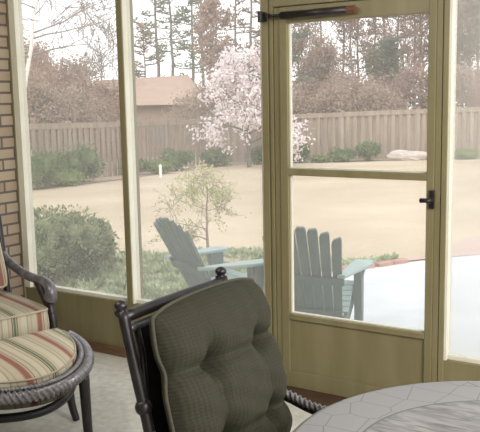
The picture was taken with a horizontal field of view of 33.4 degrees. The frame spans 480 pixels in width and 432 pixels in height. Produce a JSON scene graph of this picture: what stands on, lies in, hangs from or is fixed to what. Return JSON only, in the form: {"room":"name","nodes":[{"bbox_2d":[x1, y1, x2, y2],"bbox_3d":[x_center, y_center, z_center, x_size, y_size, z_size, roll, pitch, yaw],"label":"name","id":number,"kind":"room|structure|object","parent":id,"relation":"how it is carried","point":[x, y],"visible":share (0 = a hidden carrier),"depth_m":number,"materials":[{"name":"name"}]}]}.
{"room":"sunroom","nodes":[
{"label":"sunroom","id":0,"kind":"room"},
{"bbox_2d":[0,0,23,296],"bbox_3d":[-3.013,-0.184,3.159,0.220,2.750,5.520,4,10,32],"label":"wall","id":1,"kind":"structure","parent":0,"point":[9,213],"depth_m":5.27,"materials":[{"name":"beige brick"}]},
{"bbox_2d":[6,0,26,297],"bbox_3d":[-1.459,-0.405,5.358,0.018,2.480,0.110,4,10,32],"label":"trim","id":2,"kind":"structure","parent":1,"relation":"attached to","point":[7,12],"depth_m":5.30,"materials":[{"name":"green paint"}]},
{"bbox_2d":[0,351,311,431],"bbox_3d":[-0.151,1.574,1.472,7.030,0.340,5.720,4,10,32],"label":"floor","id":3,"kind":"structure","parent":0,"point":[113,399],"depth_m":4.16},
{"bbox_2d":[0,214,57,328],"bbox_3d":[-1.539,0.479,4.437,0.845,1.023,0.785,-8,11,-40],"label":"lounge armchair","id":4,"kind":"object","parent":3,"relation":"on","point":[46,289],"visible":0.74,"depth_m":4.51,"materials":[{"name":"metal"}]},
{"bbox_2d":[0,291,48,339],"bbox_3d":[-1.494,0.597,4.404,0.712,0.177,0.612,-8,11,-40],"label":"seat cushion","id":5,"kind":"object","parent":4,"relation":"on","point":[19,315],"visible":0.79,"depth_m":4.34,"materials":[{"name":"fabric"}]},
{"bbox_2d":[0,243,7,289],"bbox_3d":[-1.704,0.222,4.589,0.652,0.539,0.320,-8,11,-40],"label":"cushion","id":6,"kind":"object","parent":5,"relation":"on","point":[3,273],"visible":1,"depth_m":4.71,"materials":[{"name":"fabric"}]},
{"bbox_2d":[0,330,93,431],"bbox_3d":[-1.008,0.882,3.587,0.979,0.448,0.708,-8,11,-40],"label":"ottoman","id":7,"kind":"object","parent":3,"relation":"on","point":[60,390],"visible":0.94,"depth_m":3.41,"materials":[{"name":"grey metal"}]},
{"bbox_2d":[0,328,76,392],"bbox_3d":[-1.036,0.652,3.580,0.814,0.080,0.614,-8,11,-40],"label":"cushion","id":8,"kind":"object","parent":7,"relation":"on","point":[41,356],"visible":0.98,"depth_m":3.54,"materials":[{"name":"fabric"}]},
{"bbox_2d":[114,266,325,431],"bbox_3d":[0.064,0.739,2.429,0.673,1.035,0.577,4,10,32],"label":"dining chair","id":9,"kind":"object","parent":3,"relation":"on","point":[145,374],"visible":0.27,"depth_m":2.34,"materials":[{"name":"metal"}]},
{"bbox_2d":[149,277,292,431],"bbox_3d":[-0.028,0.509,2.464,0.234,0.573,0.577,5,10,34],"label":"cushion","id":10,"kind":"object","parent":9,"relation":"on","point":[219,363],"visible":1,"depth_m":2.35,"materials":[{"name":"green fabric"}]},
{"bbox_2d":[292,381,479,431],"bbox_3d":[0.672,0.953,1.909,1.161,0.754,1.161,1,9,12],"label":"round patio table","id":11,"kind":"object","parent":3,"relation":"on","point":[445,406],"visible":1,"depth_m":2.19,"materials":[{"name":"stone"}]},
{"bbox_2d":[26,287,479,380],"bbox_3d":[1.366,-0.326,3.543,6.730,2.750,0.110,4,10,32],"label":"wall","id":12,"kind":"structure","parent":0,"point":[93,318],"depth_m":5.13,"materials":[{"name":"green paint"}]},
{"bbox_2d":[8,0,127,300],"bbox_3d":[-1.081,-0.547,5.070,0.911,2.128,0.068,4,10,32],"label":"window","id":13,"kind":"structure","parent":12,"relation":"in","point":[14,6],"depth_m":5.28,"materials":[{"name":"beige paint"}]},
{"bbox_2d":[85,340,138,357],"bbox_3d":[-0.664,0.861,4.979,1.924,0.056,0.028,4,10,32],"label":"baseboard","id":14,"kind":"structure","parent":12,"relation":"attached to","point":[97,347],"depth_m":5.08,"materials":[{"name":"brown wood"}]},
{"bbox_2d":[115,0,143,303],"bbox_3d":[-0.669,-0.520,4.829,0.043,2.128,0.110,4,10,32],"label":"trim","id":15,"kind":"structure","parent":12,"relation":"attached to","point":[117,2],"depth_m":4.82,"materials":[{"name":"green paint"}]},
{"bbox_2d":[121,0,264,303],"bbox_3d":[-0.260,-0.486,4.548,0.952,2.128,0.068,4,10,32],"label":"window","id":16,"kind":"structure","parent":12,"relation":"in","point":[125,4],"depth_m":4.79,"materials":[{"name":"beige paint"}]},
{"bbox_2d":[261,0,277,343],"bbox_3d":[0.183,-0.282,4.316,0.068,2.480,0.110,4,10,32],"label":"trim","id":17,"kind":"structure","parent":12,"relation":"attached to","point":[267,28],"depth_m":4.27,"materials":[{"name":"green paint"}]},
{"bbox_2d":[272,0,360,7],"bbox_3d":[0.578,-1.078,3.932,0.908,0.043,0.110,4,10,32],"label":"trim","id":18,"kind":"structure","parent":12,"relation":"attached to","point":[275,3],"depth_m":4.05,"materials":[{"name":"green paint"}]},
{"bbox_2d":[287,386,346,406],"bbox_3d":[0.568,0.970,4.196,1.003,0.024,0.230,4,10,32],"label":"trim","id":19,"kind":"structure","parent":12,"relation":"attached to","point":[323,399],"depth_m":4.23,"materials":[{"name":"brown wood"}]},
{"bbox_2d":[257,0,443,397],"bbox_3d":[0.535,-0.045,4.051,0.971,2.024,0.114,4,10,32],"label":"door","id":20,"kind":"structure","parent":12,"relation":"in","point":[343,357],"depth_m":4.11,"materials":[{"name":"green paint"}]},
{"bbox_2d":[438,0,449,381],"bbox_3d":[0.988,-0.221,3.805,0.027,2.480,0.110,4,10,32],"label":"trim","id":21,"kind":"structure","parent":12,"relation":"attached to","point":[446,2],"depth_m":3.77,"materials":[{"name":"green paint"}]},
{"bbox_2d":[443,0,479,363],"bbox_3d":[1.431,-0.341,3.478,1.053,2.165,0.068,4,10,32],"label":"window","id":22,"kind":"structure","parent":12,"relation":"in","point":[453,3],"depth_m":3.78,"materials":[{"name":"beige paint"}]},
{"label":"outside","id":23,"kind":"structure","parent":0,"visible":0},
{"bbox_2d":[31,130,479,262],"bbox_3d":[3.234,-4.000,43.886,82.000,1.391,70.000,4,10,32],"label":"ground","id":24,"kind":"structure","parent":23,"point":[370,217],"depth_m":15.38,"materials":[{"name":"beige sand"}]},
{"bbox_2d":[23,29,75,149],"bbox_3d":[-8.568,-4.234,30.309,6.648,5.764,4.842,4,10,32],"label":"tree","id":25,"kind":"object","parent":24,"relation":"on","point":[38,56],"visible":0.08,"depth_m":30.30,"materials":[{"name":"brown plant"}]},
{"bbox_2d":[24,35,91,149],"bbox_3d":[-9.868,-5.238,35.880,5.657,6.647,5.839,2,9,21],"label":"tree","id":26,"kind":"object","parent":24,"relation":"on","point":[29,35],"visible":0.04,"depth_m":36.16,"materials":[{"name":"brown plant"}]},
{"bbox_2d":[25,42,102,154],"bbox_3d":[-8.110,-4.551,33.764,4.822,5.624,4.917,-2,9,-9],"label":"tree","id":27,"kind":"object","parent":24,"relation":"on","point":[64,70],"visible":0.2,"depth_m":33.31,"materials":[{"name":"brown plant"}]},
{"bbox_2d":[27,64,103,155],"bbox_3d":[-7.005,-3.331,28.664,4.464,4.136,3.440,-4,9,-16],"label":"tree","id":28,"kind":"object","parent":24,"relation":"on","point":[37,98],"visible":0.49,"depth_m":28.23,"materials":[{"name":"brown plant"}]},
{"bbox_2d":[31,52,116,152],"bbox_3d":[-8.460,-4.834,37.277,4.333,5.591,5.499,7,11,42],"label":"tree","id":29,"kind":"object","parent":24,"relation":"on","point":[84,62],"visible":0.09,"depth_m":37.18,"materials":[{"name":"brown plant"}]},
{"bbox_2d":[50,75,116,172],"bbox_3d":[-5.934,-3.387,30.136,3.173,3.830,3.454,-3,9,-15],"label":"tree","id":30,"kind":"object","parent":24,"relation":"on","point":[84,100],"visible":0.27,"depth_m":29.66,"materials":[{"name":"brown plant"}]},
{"bbox_2d":[21,0,148,87],"bbox_3d":[-4.818,-4.012,18.661,4.195,7.384,5.888,4,10,32],"label":"birch tree","id":31,"kind":"object","parent":24,"relation":"on","point":[32,32],"visible":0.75,"depth_m":19.34,"materials":[{"name":"white plant"}]},
{"bbox_2d":[56,69,119,160],"bbox_3d":[-6.262,-4.009,33.807,4.227,4.326,3.849,1,9,15],"label":"tree","id":32,"kind":"object","parent":24,"relation":"on","point":[104,101],"visible":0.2,"depth_m":33.11,"materials":[{"name":"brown plant"}]},
{"bbox_2d":[76,0,139,85],"bbox_3d":[-7.282,-7.664,43.638,3.616,9.150,3.164,4,10,32],"label":"bare tree","id":33,"kind":"object","parent":24,"relation":"on","point":[87,10],"visible":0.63,"depth_m":43.06,"materials":[{"name":"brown plant"}]},
{"bbox_2d":[29,117,203,184],"bbox_3d":[-4.839,-2.256,26.980,0.160,2.299,13.946,3,10,28],"label":"fence","id":34,"kind":"object","parent":24,"relation":"on","point":[165,124],"visible":0.5,"depth_m":27.61,"materials":[{"name":"brown wood"}]},
{"bbox_2d":[93,75,147,162],"bbox_3d":[-6.411,-4.348,37.510,4.087,4.461,4.093,0,9,9],"label":"tree","id":35,"kind":"object","parent":24,"relation":"on","point":[113,90],"visible":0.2,"depth_m":37.09,"materials":[{"name":"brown plant"}]},
{"bbox_2d":[95,75,203,156],"bbox_3d":[-4.876,-5.698,45.088,6.400,4.350,5.900,-1,8,0],"label":"house","id":36,"kind":"structure","parent":24,"relation":"on","point":[153,94],"depth_m":42.91,"materials":[{"name":"brown"}]},
{"bbox_2d":[134,22,165,77],"bbox_3d":[-5.633,-7.250,45.499,3.125,7.511,2.555,-3,9,-11],"label":"pine","id":37,"kind":"object","parent":24,"relation":"on","point":[143,47],"visible":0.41,"depth_m":45.18,"materials":[{"name":"green plant"}]},
{"bbox_2d":[133,0,181,76],"bbox_3d":[-5.189,-10.941,50.993,3.653,13.147,3.618,-3,9,-13],"label":"pine","id":38,"kind":"object","parent":24,"relation":"on","point":[158,50],"visible":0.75,"depth_m":50.67,"materials":[{"name":"green plant"}]},
{"bbox_2d":[146,158,174,173],"bbox_3d":[-2.809,-1.712,27.846,1.250,0.662,1.045,4,10,32],"label":"shrub","id":39,"kind":"object","parent":24,"relation":"on","point":[154,166],"visible":0.91,"depth_m":27.61,"materials":[{"name":"green plant"}]},
{"bbox_2d":[159,164,161,177],"bbox_3d":[-2.551,-1.417,25.663,0.092,0.470,0.092,-7,10,-34],"label":"stake","id":40,"kind":"object","parent":24,"relation":"on","point":[160,165],"visible":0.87,"depth_m":25.63,"materials":[{"name":"white plastic"}]},
{"bbox_2d":[149,0,190,75],"bbox_3d":[-4.689,-12.126,55.006,3.261,14.247,3.282,-1,8,1],"label":"pine","id":41,"kind":"object","parent":24,"relation":"on","point":[172,54],"visible":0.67,"depth_m":54.72,"materials":[{"name":"green plant"}]},
{"bbox_2d":[159,147,195,170],"bbox_3d":[-2.312,-2.076,29.421,1.484,0.932,1.210,4,10,32],"label":"shrub","id":42,"kind":"object","parent":24,"relation":"on","point":[181,158],"visible":0.9,"depth_m":29.17,"materials":[{"name":"green plant"}]},
{"bbox_2d":[167,0,204,82],"bbox_3d":[-2.875,-10.321,49.062,3.147,12.193,2.873,2,9,20],"label":"pine","id":43,"kind":"object","parent":24,"relation":"on","point":[185,18],"visible":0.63,"depth_m":48.66,"materials":[{"name":"green plant"}]},
{"bbox_2d":[173,0,222,88],"bbox_3d":[-2.742,-12.441,55.839,3.017,14.329,3.434,4,10,32],"label":"pine","id":44,"kind":"object","parent":24,"relation":"on","point":[196,3],"visible":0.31,"depth_m":55.71,"materials":[{"name":"green plant"}]},
{"bbox_2d":[160,66,256,138],"bbox_3d":[-1.321,-4.992,38.578,4.890,4.503,4.530,0,9,10],"label":"tree","id":45,"kind":"object","parent":24,"relation":"on","point":[198,110],"visible":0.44,"depth_m":37.90,"materials":[{"name":"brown plant"}]},
{"bbox_2d":[189,0,240,116],"bbox_3d":[-1.322,-8.284,44.477,3.000,9.255,3.289,1,9,13],"label":"tree","id":46,"kind":"object","parent":24,"relation":"on","point":[209,20],"visible":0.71,"depth_m":43.72,"materials":[{"name":"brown plant"}]},
{"bbox_2d":[198,147,233,166],"bbox_3d":[-0.942,-2.276,30.976,1.185,0.805,1.326,-5,9,-25],"label":"shrub","id":47,"kind":"object","parent":24,"relation":"on","point":[218,157],"visible":0.93,"depth_m":30.75,"materials":[{"name":"green plant"}]},
{"bbox_2d":[57,253,377,295],"bbox_3d":[-1.192,0.681,8.299,4.400,0.025,4.700,4,10,32],"label":"planting bed","id":48,"kind":"object","parent":24,"relation":"on","point":[229,259],"visible":0.03,"depth_m":8.90,"materials":[{"name":"soil"}]},
{"bbox_2d":[33,204,119,278],"bbox_3d":[-1.958,0.282,8.415,1.443,0.838,1.423,4,10,32],"label":"bush","id":49,"kind":"object","parent":48,"relation":"on","point":[62,242],"visible":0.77,"depth_m":8.08,"materials":[{"name":"green plant"}]},
{"bbox_2d":[98,240,120,260],"bbox_3d":[-1.565,0.401,9.092,0.588,0.310,0.585,4,10,32],"label":"clump","id":50,"kind":"object","parent":48,"relation":"on","point":[118,240],"visible":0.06,"depth_m":9.09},
{"bbox_2d":[143,159,250,261],"bbox_3d":[-0.441,-0.002,8.862,1.084,1.312,1.117,4,10,32],"label":"sapling","id":51,"kind":"object","parent":48,"relation":"on","point":[209,170],"visible":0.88,"depth_m":8.84,"materials":[{"name":"green plant"}]},
{"bbox_2d":[43,245,398,299],"bbox_3d":[-0.792,0.660,8.102,3.385,0.217,4.424,4,10,32],"label":"ground cover","id":52,"kind":"structure","parent":48,"relation":"on","point":[168,282],"depth_m":8.37,"materials":[{"name":"green plant"}]},
{"bbox_2d":[183,67,258,138],"bbox_3d":[-0.359,-5.409,41.053,4.227,4.463,5.601,4,10,32],"label":"tree","id":53,"kind":"object","parent":24,"relation":"on","point":[212,106],"visible":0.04,"depth_m":40.48,"materials":[{"name":"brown plant"}]},
{"bbox_2d":[217,0,255,67],"bbox_3d":[-0.267,-11.383,51.185,3.675,13.269,3.114,-1,8,0],"label":"pine","id":54,"kind":"object","parent":24,"relation":"on","point":[235,14],"visible":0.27,"depth_m":50.79,"materials":[{"name":"green plant"}]},
{"bbox_2d":[223,0,260,83],"bbox_3d":[0.494,-10.778,47.216,3.670,13.170,3.470,4,10,32],"label":"pine","id":55,"kind":"object","parent":24,"relation":"on","point":[241,24],"visible":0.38,"depth_m":46.77,"materials":[{"name":"green plant"}]},
{"bbox_2d":[186,41,315,166],"bbox_3d":[0.537,-4.025,28.596,4.647,4.730,3.598,7,12,44],"label":"blossom tree","id":56,"kind":"object","parent":24,"relation":"on","point":[251,97],"visible":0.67,"depth_m":28.14,"materials":[{"name":"pink plant"}]},
{"bbox_2d":[243,37,260,83],"bbox_3d":[1.134,-7.578,47.339,3.111,6.709,4.126,-9,11,-42],"label":"tree","id":57,"kind":"object","parent":24,"relation":"on","point":[257,40],"visible":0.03,"depth_m":46.87,"materials":[{"name":"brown plant"}]},
{"bbox_2d":[246,145,261,164],"bbox_3d":[0.672,-2.361,30.971,0.905,0.790,0.847,4,10,32],"label":"shrub","id":58,"kind":"object","parent":24,"relation":"on","point":[256,155],"visible":0.68,"depth_m":30.79,"materials":[{"name":"green plant"}]},
{"bbox_2d":[32,157,479,188],"bbox_3d":[-0.719,-1.659,28.504,20.243,0.372,8.585,-5,10,-27],"label":"planting bed","id":59,"kind":"object","parent":24,"relation":"on","point":[116,177],"visible":0.29,"depth_m":27.08,"materials":[{"name":"brown soil"}]},
{"bbox_2d":[30,147,60,189],"bbox_3d":[-5.731,-1.346,22.622,1.557,1.225,1.247,4,10,32],"label":"shrub","id":60,"kind":"object","parent":59,"relation":"on","point":[43,166],"visible":0.72,"depth_m":22.25,"materials":[{"name":"green plant"}]},
{"bbox_2d":[47,168,85,186],"bbox_3d":[-5.257,-1.122,23.692,1.696,0.624,1.378,4,10,32],"label":"shrub","id":61,"kind":"object","parent":59,"relation":"on","point":[70,177],"visible":0.72,"depth_m":23.30,"materials":[{"name":"green plant"}]},
{"bbox_2d":[54,142,106,181],"bbox_3d":[-5.050,-1.653,24.853,1.897,1.309,1.615,4,10,32],"label":"shrub","id":62,"kind":"object","parent":59,"relation":"on","point":[86,160],"visible":0.77,"depth_m":24.42,"materials":[{"name":"green plant"}]},
{"bbox_2d":[121,157,149,174],"bbox_3d":[-3.618,-1.687,27.672,0.940,0.722,0.986,-5,9,-25],"label":"shrub","id":63,"kind":"object","parent":59,"relation":"on","point":[142,164],"visible":0.29,"depth_m":27.47,"materials":[{"name":"green plant"}]},
{"bbox_2d":[386,150,426,160],"bbox_3d":[6.298,-2.244,29.916,1.648,0.470,0.555,1,9,17],"label":"boulder","id":64,"kind":"object","parent":59,"relation":"on","point":[396,155],"visible":0.84,"depth_m":29.74,"materials":[{"name":"beige stone"}]},
{"bbox_2d":[235,78,317,145],"bbox_3d":[2.015,-4.673,37.543,4.312,4.287,3.348,-5,9,-26],"label":"tree","id":65,"kind":"object","parent":24,"relation":"on","point":[297,106],"visible":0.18,"depth_m":37.03,"materials":[{"name":"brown plant"}]},
{"bbox_2d":[293,144,310,162],"bbox_3d":[2.275,-2.480,30.945,0.917,0.909,1.130,-5,9,-24],"label":"shrub","id":66,"kind":"object","parent":24,"relation":"on","point":[305,150],"visible":0.52,"depth_m":30.74,"materials":[{"name":"green plant"}]},
{"bbox_2d":[292,24,323,85],"bbox_3d":[2.492,-7.900,40.213,3.282,9.354,2.786,-4,9,-22],"label":"pine","id":67,"kind":"object","parent":24,"relation":"on","point":[304,33],"visible":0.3,"depth_m":40.03,"materials":[{"name":"green plant"}]},
{"bbox_2d":[292,21,326,95],"bbox_3d":[3.618,-8.238,45.324,3.839,8.425,4.267,-7,10,-33],"label":"tree","id":68,"kind":"object","parent":24,"relation":"on","point":[299,47],"visible":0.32,"depth_m":44.43,"materials":[{"name":"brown plant"}]},
{"bbox_2d":[294,71,335,141],"bbox_3d":[3.212,-5.238,40.150,4.635,4.035,3.662,-9,12,-43],"label":"tree","id":69,"kind":"object","parent":24,"relation":"on","point":[310,87],"visible":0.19,"depth_m":39.64,"materials":[{"name":"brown plant"}]},
{"bbox_2d":[292,41,340,87],"bbox_3d":[5.032,-7.848,49.785,3.478,6.222,4.530,1,9,16],"label":"tree","id":70,"kind":"object","parent":24,"relation":"on","point":[323,41],"visible":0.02,"depth_m":48.92,"materials":[{"name":"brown plant"}]},
{"bbox_2d":[318,22,321,145],"bbox_3d":[4.621,-10.781,42.688,4.975,14.150,2.944,2,9,21],"label":"pine","id":71,"kind":"object","parent":24,"relation":"on","point":[320,22],"visible":0.12,"depth_m":43.04,"materials":[{"name":"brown plant"}]},
{"bbox_2d":[310,154,330,162],"bbox_3d":[3.065,-2.192,30.617,0.839,0.396,0.831,-4,9,-17],"label":"shrub","id":72,"kind":"object","parent":24,"relation":"on","point":[318,158],"visible":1,"depth_m":30.45,"materials":[{"name":"green plant"}]},
{"bbox_2d":[292,27,358,113],"bbox_3d":[4.126,-6.827,42.513,3.241,6.376,5.432,-8,11,-37],"label":"tree","id":73,"kind":"object","parent":24,"relation":"on","point":[330,54],"visible":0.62,"depth_m":41.86,"materials":[{"name":"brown plant"}]},
{"bbox_2d":[299,71,363,138],"bbox_3d":[4.523,-4.855,37.967,4.083,4.028,4.716,4,10,32],"label":"tree","id":74,"kind":"object","parent":24,"relation":"on","point":[330,101],"visible":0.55,"depth_m":36.81,"materials":[{"name":"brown plant"}]},
{"bbox_2d":[202,107,479,163],"bbox_3d":[5.443,-3.140,30.896,14.606,2.353,0.163,1,9,16],"label":"fence","id":75,"kind":"object","parent":24,"relation":"on","point":[343,130],"visible":0.56,"depth_m":30.97,"materials":[{"name":"brown wood"}]},
{"bbox_2d":[327,146,356,161],"bbox_3d":[3.875,-2.330,30.441,1.254,0.673,0.972,4,10,32],"label":"shrub","id":76,"kind":"object","parent":24,"relation":"on","point":[340,155],"visible":1,"depth_m":30.21,"materials":[{"name":"green plant"}]},
{"bbox_2d":[332,20,360,77],"bbox_3d":[5.879,-10.320,45.807,2.442,12.191,3.097,4,10,32],"label":"pine","id":77,"kind":"object","parent":24,"relation":"on","point":[343,31],"visible":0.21,"depth_m":46.31,"materials":[{"name":"green plant"}]},
{"bbox_2d":[341,21,375,81],"bbox_3d":[7.044,-11.225,47.940,2.860,13.240,2.280,4,10,32],"label":"pine","id":78,"kind":"object","parent":24,"relation":"on","point":[357,54],"visible":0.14,"depth_m":48.12,"materials":[{"name":"green plant"}]},
{"bbox_2d":[317,18,415,96],"bbox_3d":[7.157,-9.351,45.401,5.446,10.309,5.896,1,9,11],"label":"tree","id":79,"kind":"object","parent":24,"relation":"on","point":[349,27],"visible":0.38,"depth_m":45.11,"materials":[{"name":"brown plant"}]},
{"bbox_2d":[330,65,406,107],"bbox_3d":[5.939,-5.445,40.292,3.628,4.156,5.094,-6,10,-29],"label":"tree","id":80,"kind":"object","parent":24,"relation":"on","point":[359,84],"visible":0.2,"depth_m":39.08,"materials":[{"name":"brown plant"}]},
{"bbox_2d":[355,140,381,160],"bbox_3d":[4.813,-2.464,30.176,1.039,0.892,0.957,-4,9,-20],"label":"shrub","id":81,"kind":"object","parent":24,"relation":"on","point":[368,150],"visible":0.99,"depth_m":29.99,"materials":[{"name":"green plant"}]},
{"bbox_2d":[359,17,378,72],"bbox_3d":[8.406,-11.197,49.729,3.038,12.554,2.209,4,10,32],"label":"pine","id":82,"kind":"object","parent":24,"relation":"on","point":[376,17],"visible":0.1,"depth_m":50.00,"materials":[{"name":"green plant"}]},
{"bbox_2d":[351,33,406,89],"bbox_3d":[7.768,-6.862,43.304,3.871,5.914,3.252,-6,10,-29],"label":"tree","id":83,"kind":"object","parent":24,"relation":"on","point":[375,50],"visible":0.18,"depth_m":43.03,"materials":[{"name":"green plant"}]},
{"bbox_2d":[347,77,413,140],"bbox_3d":[6.477,-4.663,36.935,3.640,3.515,3.589,-1,8,-2],"label":"tree","id":84,"kind":"object","parent":24,"relation":"on","point":[372,99],"visible":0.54,"depth_m":36.17,"materials":[{"name":"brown plant"}]},
{"bbox_2d":[363,17,399,60],"bbox_3d":[8.553,-10.978,45.878,2.758,13.253,2.614,-8,11,-40],"label":"pine","id":85,"kind":"object","parent":24,"relation":"on","point":[382,17],"visible":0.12,"depth_m":45.91,"materials":[{"name":"green plant"}]},
{"bbox_2d":[374,260,392,266],"bbox_3d":[1.571,0.550,8.738,0.200,0.100,0.090,-6,10,-29],"label":"brick","id":86,"kind":"object","parent":24,"relation":"on","point":[381,263],"visible":0.54,"depth_m":8.70,"materials":[{"name":"red brick"}]},
{"bbox_2d":[370,35,408,142],"bbox_3d":[7.662,-6.535,41.619,2.567,5.767,2.842,4,10,32],"label":"evergreen","id":87,"kind":"object","parent":24,"relation":"on","point":[386,55],"visible":0.44,"depth_m":41.12,"materials":[{"name":"green plant"}]},
{"bbox_2d":[301,255,479,356],"bbox_3d":[5.323,0.920,5.998,11.330,0.090,7.880,4,10,32],"label":"patio slab","id":88,"kind":"object","parent":24,"relation":"on","point":[394,295],"visible":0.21,"depth_m":7.28,"materials":[{"name":"concrete"}]},
{"bbox_2d":[154,217,263,291],"bbox_3d":[-0.291,0.448,6.389,0.810,0.944,0.840,-6,10,-31],"label":"chair","id":89,"kind":"object","parent":88,"relation":"on","point":[185,256],"visible":0.48,"depth_m":6.26,"materials":[{"name":"grey paint"}]},
{"bbox_2d":[262,226,373,320],"bbox_3d":[0.525,0.494,5.971,0.840,0.944,0.810,2,9,18],"label":"chair","id":90,"kind":"object","parent":88,"relation":"on","point":[325,294],"visible":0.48,"depth_m":5.84,"materials":[{"name":"grey paint"}]},
{"bbox_2d":[365,58,427,132],"bbox_3d":[8.002,-5.424,38.662,4.578,4.411,4.126,-1,8,-1],"label":"tree","id":91,"kind":"object","parent":24,"relation":"on","point":[403,78],"visible":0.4,"depth_m":37.97,"materials":[{"name":"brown plant"}]},
{"bbox_2d":[367,14,428,72],"bbox_3d":[10.295,-10.615,48.744,6.373,11.511,6.731,-1,8,0],"label":"tree","id":92,"kind":"object","parent":24,"relation":"on","point":[416,18],"visible":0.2,"depth_m":48.76,"materials":[{"name":"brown plant"}]},
{"bbox_2d":[381,15,414,88],"bbox_3d":[9.395,-10.719,47.888,2.325,12.034,2.435,1,9,13],"label":"pine","id":93,"kind":"object","parent":24,"relation":"on","point":[398,20],"visible":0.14,"depth_m":47.78,"materials":[{"name":"green plant"}]},
{"bbox_2d":[389,258,407,264],"bbox_3d":[1.753,0.530,8.845,0.200,0.100,0.090,-6,10,-30],"label":"brick","id":94,"kind":"object","parent":24,"relation":"on","point":[400,260],"visible":0.54,"depth_m":8.81,"materials":[{"name":"red brick"}]},
{"bbox_2d":[356,1,472,106],"bbox_3d":[10.076,-9.935,43.831,6.250,11.624,6.176,-7,11,-37],"label":"tree","id":95,"kind":"object","parent":24,"relation":"on","point":[420,19],"visible":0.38,"depth_m":43.68,"materials":[{"name":"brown plant"}]},
{"bbox_2d":[400,19,428,104],"bbox_3d":[10.859,-11.654,49.785,2.277,13.210,3.310,-2,9,-6],"label":"pine","id":96,"kind":"object","parent":24,"relation":"on","point":[414,19],"visible":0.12,"depth_m":49.59,"materials":[{"name":"green plant"}]},
{"bbox_2d":[395,63,470,133],"bbox_3d":[9.017,-5.482,37.613,3.990,4.748,5.035,1,9,12],"label":"tree","id":97,"kind":"object","parent":24,"relation":"on","point":[426,74],"visible":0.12,"depth_m":37.84,"materials":[{"name":"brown plant"}]},
{"bbox_2d":[389,0,479,69],"bbox_3d":[10.867,-9.365,43.089,6.034,10.611,5.873,2,9,23],"label":"tree","id":98,"kind":"object","parent":24,"relation":"on","point":[461,15],"visible":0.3,"depth_m":42.82,"materials":[{"name":"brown plant"}]},
{"bbox_2d":[407,235,479,260],"bbox_3d":[4.156,0.288,10.539,1.774,0.117,5.576,6,11,38],"label":"brick path","id":99,"kind":"structure","parent":24,"relation":"on","point":[471,246],"depth_m":9.72,"materials":[{"name":"brick"}]},
{"bbox_2d":[411,55,479,148],"bbox_3d":[10.046,-5.170,36.804,4.427,4.243,4.911,0,9,7],"label":"tree","id":100,"kind":"object","parent":24,"relation":"on","point":[464,79],"visible":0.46,"depth_m":35.84,"materials":[{"name":"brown plant"}]},
{"bbox_2d":[416,14,479,106],"bbox_3d":[13.397,-10.864,47.941,6.876,11.946,6.846,2,9,22],"label":"tree","id":101,"kind":"object","parent":24,"relation":"on","point":[421,14],"visible":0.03,"depth_m":47.92,"materials":[{"name":"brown plant"}]},
{"bbox_2d":[454,147,479,159],"bbox_3d":[8.242,-2.250,29.204,0.984,0.524,1.014,-2,9,-8],"label":"shrub","id":102,"kind":"object","parent":24,"relation":"on","point":[463,154],"visible":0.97,"depth_m":29.00,"materials":[{"name":"green plant"}]},
{"bbox_2d":[456,0,479,71],"bbox_3d":[12.092,-9.145,42.187,4.701,10.336,6.824,-3,9,-12],"label":"tree","id":103,"kind":"object","parent":24,"relation":"on","point":[475,44],"visible":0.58,"depth_m":41.75,"materials":[{"name":"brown plant"}]},
{"bbox_2d":[456,60,479,106],"bbox_3d":[12.016,-5.583,38.325,4.038,4.464,5.399,-9,11,-42],"label":"tree","id":104,"kind":"object","parent":24,"relation":"on","point":[475,66],"visible":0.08,"depth_m":37.90,"materials":[{"name":"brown plant"}]},
{"bbox_2d":[457,0,479,74],"bbox_3d":[13.195,-10.671,45.901,3.790,12.199,3.552,4,10,32],"label":"pine","id":105,"kind":"object","parent":24,"relation":"on","point":[462,0],"visible":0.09,"depth_m":46.12,"materials":[{"name":"green plant"}]},
{"bbox_2d":[460,0,479,66],"bbox_3d":[14.605,-9.858,44.203,5.841,10.949,6.548,4,10,32],"label":"tree","id":106,"kind":"object","parent":24,"relation":"on","point":[467,0],"visible":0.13,"depth_m":43.50,"materials":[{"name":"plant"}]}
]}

